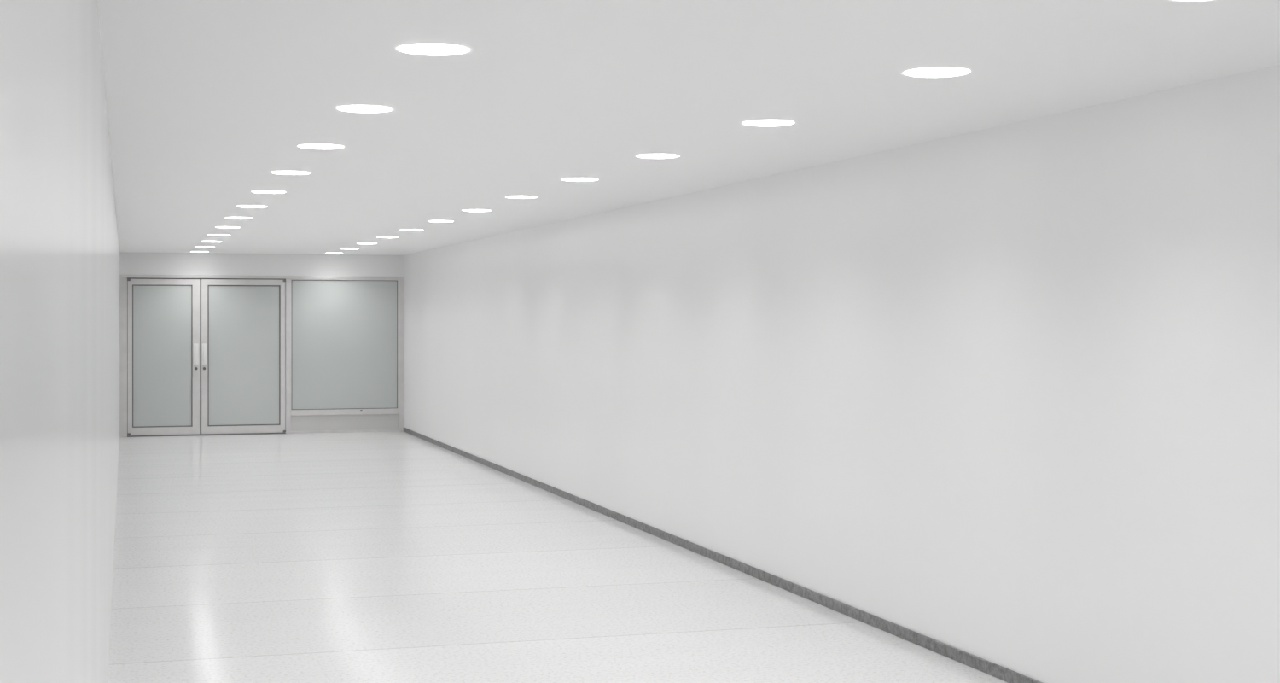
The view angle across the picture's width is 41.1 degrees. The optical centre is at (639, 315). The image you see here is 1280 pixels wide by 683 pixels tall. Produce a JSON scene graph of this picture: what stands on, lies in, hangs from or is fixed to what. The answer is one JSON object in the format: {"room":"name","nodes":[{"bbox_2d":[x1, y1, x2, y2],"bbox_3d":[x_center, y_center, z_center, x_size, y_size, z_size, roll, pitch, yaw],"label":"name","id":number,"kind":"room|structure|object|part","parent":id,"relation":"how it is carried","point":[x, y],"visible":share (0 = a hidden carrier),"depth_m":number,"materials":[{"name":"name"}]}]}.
{"room":"corridor","nodes":[
{"label":"corridor","id":0,"kind":"room"},
{"bbox_2d":[0,0,119,682],"bbox_3d":[-2.664,0.380,8.378,0.120,2.440,29.580,0,0,-17],"label":"wall","id":1,"kind":"structure","parent":0,"point":[60,246],"depth_m":1.87,"materials":[{"name":"white paint"}]},
{"bbox_2d":[119,277,127,436],"bbox_3d":[-6.843,0.547,22.607,0.092,2.105,0.100,0,0,-17],"label":"door frame","id":2,"kind":"structure","parent":1,"relation":"attached to","point":[123,281],"depth_m":22.56,"materials":[{"name":"paint"}]},
{"bbox_2d":[127,280,127,436],"bbox_3d":[-6.795,0.551,22.622,0.008,2.073,0.040,0,0,-17],"label":"seal","id":3,"kind":"object","parent":1,"relation":"attached to","point":[127,281],"visible":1,"depth_m":22.60,"materials":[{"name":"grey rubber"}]},
{"bbox_2d":[119,252,404,276],"bbox_3d":[-5.087,-0.693,23.157,3.772,0.295,0.120,0,0,-17],"label":"wall","id":4,"kind":"structure","parent":0,"point":[130,263],"depth_m":23.08,"materials":[{"name":"white paint"}]},
{"bbox_2d":[127,278,199,435],"bbox_3d":[-6.342,0.541,22.733,0.930,2.082,0.064,0,0,-17],"label":"door","id":5,"kind":"structure","parent":4,"relation":"in","point":[194,429],"depth_m":22.73,"materials":[{"name":"paint"}]},
{"bbox_3d":[-6.361,0.533,22.735,0.747,1.869,0.010,0,0,-17],"label":"glass pane","id":6,"kind":"part","parent":5,"relation":"part of","materials":[{"name":"grey glass"}]},
{"bbox_2d":[132,284,192,427],"bbox_3d":[-6.362,0.533,22.736,0.775,1.897,0.030,0,0,-17],"label":"seal","id":7,"kind":"object","parent":5,"relation":"attached to","point":[191,425],"visible":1,"depth_m":22.80,"materials":[{"name":"grey rubber"}]},
{"bbox_2d":[195,344,197,363],"bbox_3d":[-5.928,0.510,22.796,0.028,0.250,0.020,0,0,-17],"label":"handle grip","id":8,"kind":"object","parent":5,"relation":"attached to","point":[195,345],"depth_m":22.79,"materials":[{"name":"silver metal"}]},
{"bbox_3d":[-5.940,0.510,22.837,0.064,0.280,0.006,0,0,-17],"label":"handle","id":9,"kind":"part","parent":5,"relation":"part of","materials":[{"name":"silver metal"}]},
{"bbox_2d":[199,279,201,433],"bbox_3d":[-5.891,0.548,22.884,0.018,2.067,0.020,0,0,-17],"label":"seal","id":10,"kind":"object","parent":5,"relation":"attached to","point":[200,280],"visible":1,"depth_m":22.87,"materials":[{"name":"grey rubber"}]},
{"bbox_2d":[119,274,404,279],"bbox_3d":[-5.082,-0.525,23.138,3.772,0.040,0.100,0,0,-17],"label":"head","id":11,"kind":"object","parent":4,"relation":"attached to","point":[120,276],"visible":1,"depth_m":23.07},
{"bbox_2d":[127,277,285,279],"bbox_3d":[-5.859,-0.495,22.919,2.157,0.020,0.050,0,0,-17],"label":"shadow gap","id":12,"kind":"object","parent":11,"relation":"attached to","point":[127,277],"visible":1,"depth_m":22.92,"materials":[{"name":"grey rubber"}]},
{"bbox_2d":[285,278,404,433],"bbox_3d":[-4.049,0.547,23.450,1.615,2.105,0.100,0,0,-17],"label":"window","id":13,"kind":"structure","parent":4,"relation":"in","point":[360,421],"depth_m":23.42,"materials":[{"name":"grey glass"}]},
{"bbox_2d":[201,279,285,433],"bbox_3d":[-5.345,0.541,23.034,1.113,2.082,0.064,0,0,-17],"label":"door","id":14,"kind":"structure","parent":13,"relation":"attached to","point":[205,428],"depth_m":23.03,"materials":[{"name":"paint"}]},
{"bbox_2d":[203,344,205,363],"bbox_3d":[-5.825,0.510,22.827,0.028,0.250,0.020,0,0,-17],"label":"handle grip","id":15,"kind":"object","parent":14,"relation":"attached to","point":[204,346],"depth_m":22.81,"materials":[{"name":"silver metal"}]},
{"bbox_3d":[-5.838,0.510,22.867,0.064,0.280,0.006,0,0,-17],"label":"handle","id":16,"kind":"part","parent":14,"relation":"part of","materials":[{"name":"silver metal"}]},
{"bbox_3d":[-5.344,0.533,23.041,0.932,1.869,0.010,0,0,-17],"label":"glass pane","id":17,"kind":"part","parent":14,"relation":"part of","materials":[{"name":"grey glass"}]},
{"bbox_2d":[207,285,280,425],"bbox_3d":[-5.344,0.533,23.043,0.960,1.897,0.030,0,0,-17],"label":"seal","id":18,"kind":"object","parent":14,"relation":"attached to","point":[279,286],"visible":1,"depth_m":23.03,"materials":[{"name":"grey rubber"}]},
{"bbox_3d":[-4.050,0.395,23.429,1.432,1.754,0.010,0,0,-17],"label":"glass pane","id":19,"kind":"part","parent":13,"relation":"part of","materials":[{"name":"grey glass"}]},
{"bbox_2d":[291,279,397,409],"bbox_3d":[-4.051,0.395,23.432,1.448,1.770,0.032,0,0,-17],"label":"seal","id":20,"kind":"object","parent":13,"relation":"attached to","point":[292,280],"visible":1,"depth_m":23.54,"materials":[{"name":"grey rubber"}]},
{"bbox_3d":[-4.047,1.585,23.435,1.478,0.030,0.048,0,0,-17],"label":"bottom rail","id":21,"kind":"part","parent":13,"relation":"part of","materials":[{"name":"grey metal"}]},
{"bbox_3d":[-4.047,0.425,23.434,1.480,1.860,0.050,0,0,-17],"label":"sash","id":22,"kind":"part","parent":13,"relation":"part of","materials":[{"name":"grey glass"}]},
{"bbox_2d":[108,430,1007,682],"bbox_3d":[-0.801,1.650,8.939,4.012,0.100,29.820,0,0,-17],"label":"floor","id":23,"kind":"structure","parent":0,"point":[398,556],"depth_m":10.02,"materials":[{"name":"tile"}]},
{"bbox_2d":[127,432,285,436],"bbox_3d":[-5.811,1.594,22.921,2.065,0.012,0.095,0,0,-17],"label":"threshold","id":24,"kind":"object","parent":23,"relation":"on","point":[242,433],"visible":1,"depth_m":22.90,"materials":[{"name":"grey metal"}]},
{"bbox_2d":[97,0,1279,255],"bbox_3d":[-0.801,-0.930,8.939,4.012,0.180,29.820,0,0,-17],"label":"ceiling","id":25,"kind":"structure","parent":0,"point":[206,100],"depth_m":6.42,"materials":[{"name":"white paint"}]},
{"bbox_2d":[202,240,219,242],"bbox_3d":[-4.839,-0.893,19.271,0.223,0.110,0.223,0,0,-17],"label":"recessed light","id":26,"kind":"object","parent":25,"relation":"in","point":[202,241],"visible":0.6,"depth_m":19.19,"materials":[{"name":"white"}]},
{"bbox_2d":[215,226,239,227],"bbox_3d":[-3.908,-0.893,16.185,0.223,0.110,0.223,0,0,-17],"label":"recessed light","id":27,"kind":"object","parent":25,"relation":"in","point":[223,226],"visible":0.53,"depth_m":16.27,"materials":[{"name":"white"}]},
{"bbox_2d":[225,216,251,218],"bbox_3d":[-3.443,-0.893,14.641,0.223,0.110,0.223,0,0,-17],"label":"recessed light","id":28,"kind":"object","parent":25,"relation":"in","point":[229,217],"visible":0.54,"depth_m":14.71,"materials":[{"name":"white"}]},
{"bbox_2d":[237,205,266,207],"bbox_3d":[-2.978,-0.893,13.098,0.223,0.110,0.223,0,0,-17],"label":"recessed light","id":29,"kind":"object","parent":25,"relation":"in","point":[237,206],"visible":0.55,"depth_m":13.19,"materials":[{"name":"white plastic"}]},
{"bbox_2d":[251,190,285,192],"bbox_3d":[-2.512,-0.893,11.555,0.223,0.110,0.223,0,0,-17],"label":"recessed light","id":30,"kind":"object","parent":25,"relation":"in","point":[256,191],"visible":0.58,"depth_m":11.63,"materials":[{"name":"white plastic"}]},
{"bbox_2d":[272,170,310,174],"bbox_3d":[-2.047,-0.893,10.011,0.223,0.110,0.223,0,0,-17],"label":"recessed light","id":31,"kind":"object","parent":25,"relation":"in","point":[293,172],"visible":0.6,"depth_m":10.10,"materials":[{"name":"white plastic"}]},
{"bbox_2d":[298,144,343,149],"bbox_3d":[-1.582,-0.893,8.468,0.223,0.110,0.223,0,0,-17],"label":"recessed light","id":32,"kind":"object","parent":25,"relation":"in","point":[305,146],"visible":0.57,"depth_m":8.56,"materials":[{"name":"white plastic"}]},
{"bbox_2d":[337,104,392,112],"bbox_3d":[-1.116,-0.893,6.925,0.223,0.110,0.223,0,0,-17],"label":"recessed light","id":33,"kind":"object","parent":25,"relation":"in","point":[358,108],"visible":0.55,"depth_m":7.02,"materials":[{"name":"white plastic"}]},
{"bbox_2d":[378,236,395,238],"bbox_3d":[-2.698,-0.893,18.233,0.223,0.110,0.223,0,0,-17],"label":"recessed light","id":34,"kind":"object","parent":25,"relation":"in","point":[378,236],"visible":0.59,"depth_m":18.16,"materials":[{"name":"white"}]},
{"bbox_2d":[397,43,469,55],"bbox_3d":[-0.651,-0.893,5.381,0.223,0.110,0.223,0,0,-17],"label":"recessed light","id":35,"kind":"object","parent":25,"relation":"in","point":[421,49],"visible":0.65,"depth_m":5.47,"materials":[{"name":"white plastic"}]},
{"bbox_2d":[428,220,453,221],"bbox_3d":[-1.768,-0.893,15.147,0.223,0.110,0.223,0,0,-17],"label":"recessed light","id":36,"kind":"object","parent":25,"relation":"in","point":[431,220],"visible":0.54,"depth_m":15.20,"materials":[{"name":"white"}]},
{"bbox_2d":[462,209,490,211],"bbox_3d":[-1.302,-0.893,13.603,0.223,0.110,0.223,0,0,-17],"label":"recessed light","id":37,"kind":"object","parent":25,"relation":"in","point":[473,210],"visible":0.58,"depth_m":13.70,"materials":[{"name":"white"}]},
{"bbox_2d":[506,195,536,197],"bbox_3d":[-0.837,-0.893,12.060,0.223,0.110,0.223,0,0,-17],"label":"recessed light","id":38,"kind":"object","parent":25,"relation":"in","point":[514,196],"visible":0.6,"depth_m":12.14,"materials":[{"name":"white plastic"}]},
{"bbox_2d":[561,178,598,180],"bbox_3d":[-0.371,-0.893,10.516,0.223,0.110,0.223,0,0,-17],"label":"recessed light","id":39,"kind":"object","parent":25,"relation":"in","point":[564,179],"visible":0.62,"depth_m":10.61,"materials":[{"name":"white plastic"}]},
{"bbox_2d":[636,153,679,158],"bbox_3d":[0.094,-0.893,8.973,0.223,0.110,0.223,0,0,-17],"label":"recessed light","id":40,"kind":"object","parent":25,"relation":"in","point":[654,155],"visible":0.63,"depth_m":9.07,"materials":[{"name":"white plastic"}]},
{"bbox_2d":[743,119,794,126],"bbox_3d":[0.559,-0.893,7.430,0.223,0.110,0.223,0,0,-17],"label":"recessed light","id":41,"kind":"object","parent":25,"relation":"in","point":[767,122],"visible":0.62,"depth_m":7.52,"materials":[{"name":"white plastic"}]},
{"bbox_2d":[904,67,970,77],"bbox_3d":[1.024,-0.893,5.886,0.223,0.110,0.223,0,0,-17],"label":"recessed light","id":42,"kind":"object","parent":25,"relation":"in","point":[932,72],"visible":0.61,"depth_m":5.98,"materials":[{"name":"white plastic"}]},
{"bbox_2d":[1176,0,1205,0],"bbox_3d":[1.464,-0.893,4.429,0.223,0.110,0.223,0,0,-17],"label":"recessed light","id":43,"kind":"object","parent":25,"relation":"in","point":[1177,0],"visible":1,"depth_m":4.53,"materials":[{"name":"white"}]},
{"bbox_2d":[404,64,1279,682],"bbox_3d":[1.063,0.380,9.501,0.120,2.440,29.580,0,0,-17],"label":"wall","id":44,"kind":"structure","parent":0,"point":[1008,396],"depth_m":7.92,"materials":[{"name":"white paint"}]},
{"bbox_2d":[403,427,1042,682],"bbox_3d":[0.999,1.571,9.481,0.014,0.057,29.579,0,0,-17],"label":"baseboard","id":45,"kind":"structure","parent":44,"relation":"attached to","point":[1008,675],"depth_m":9.81,"materials":[{"name":"grey stone"}]}
]}

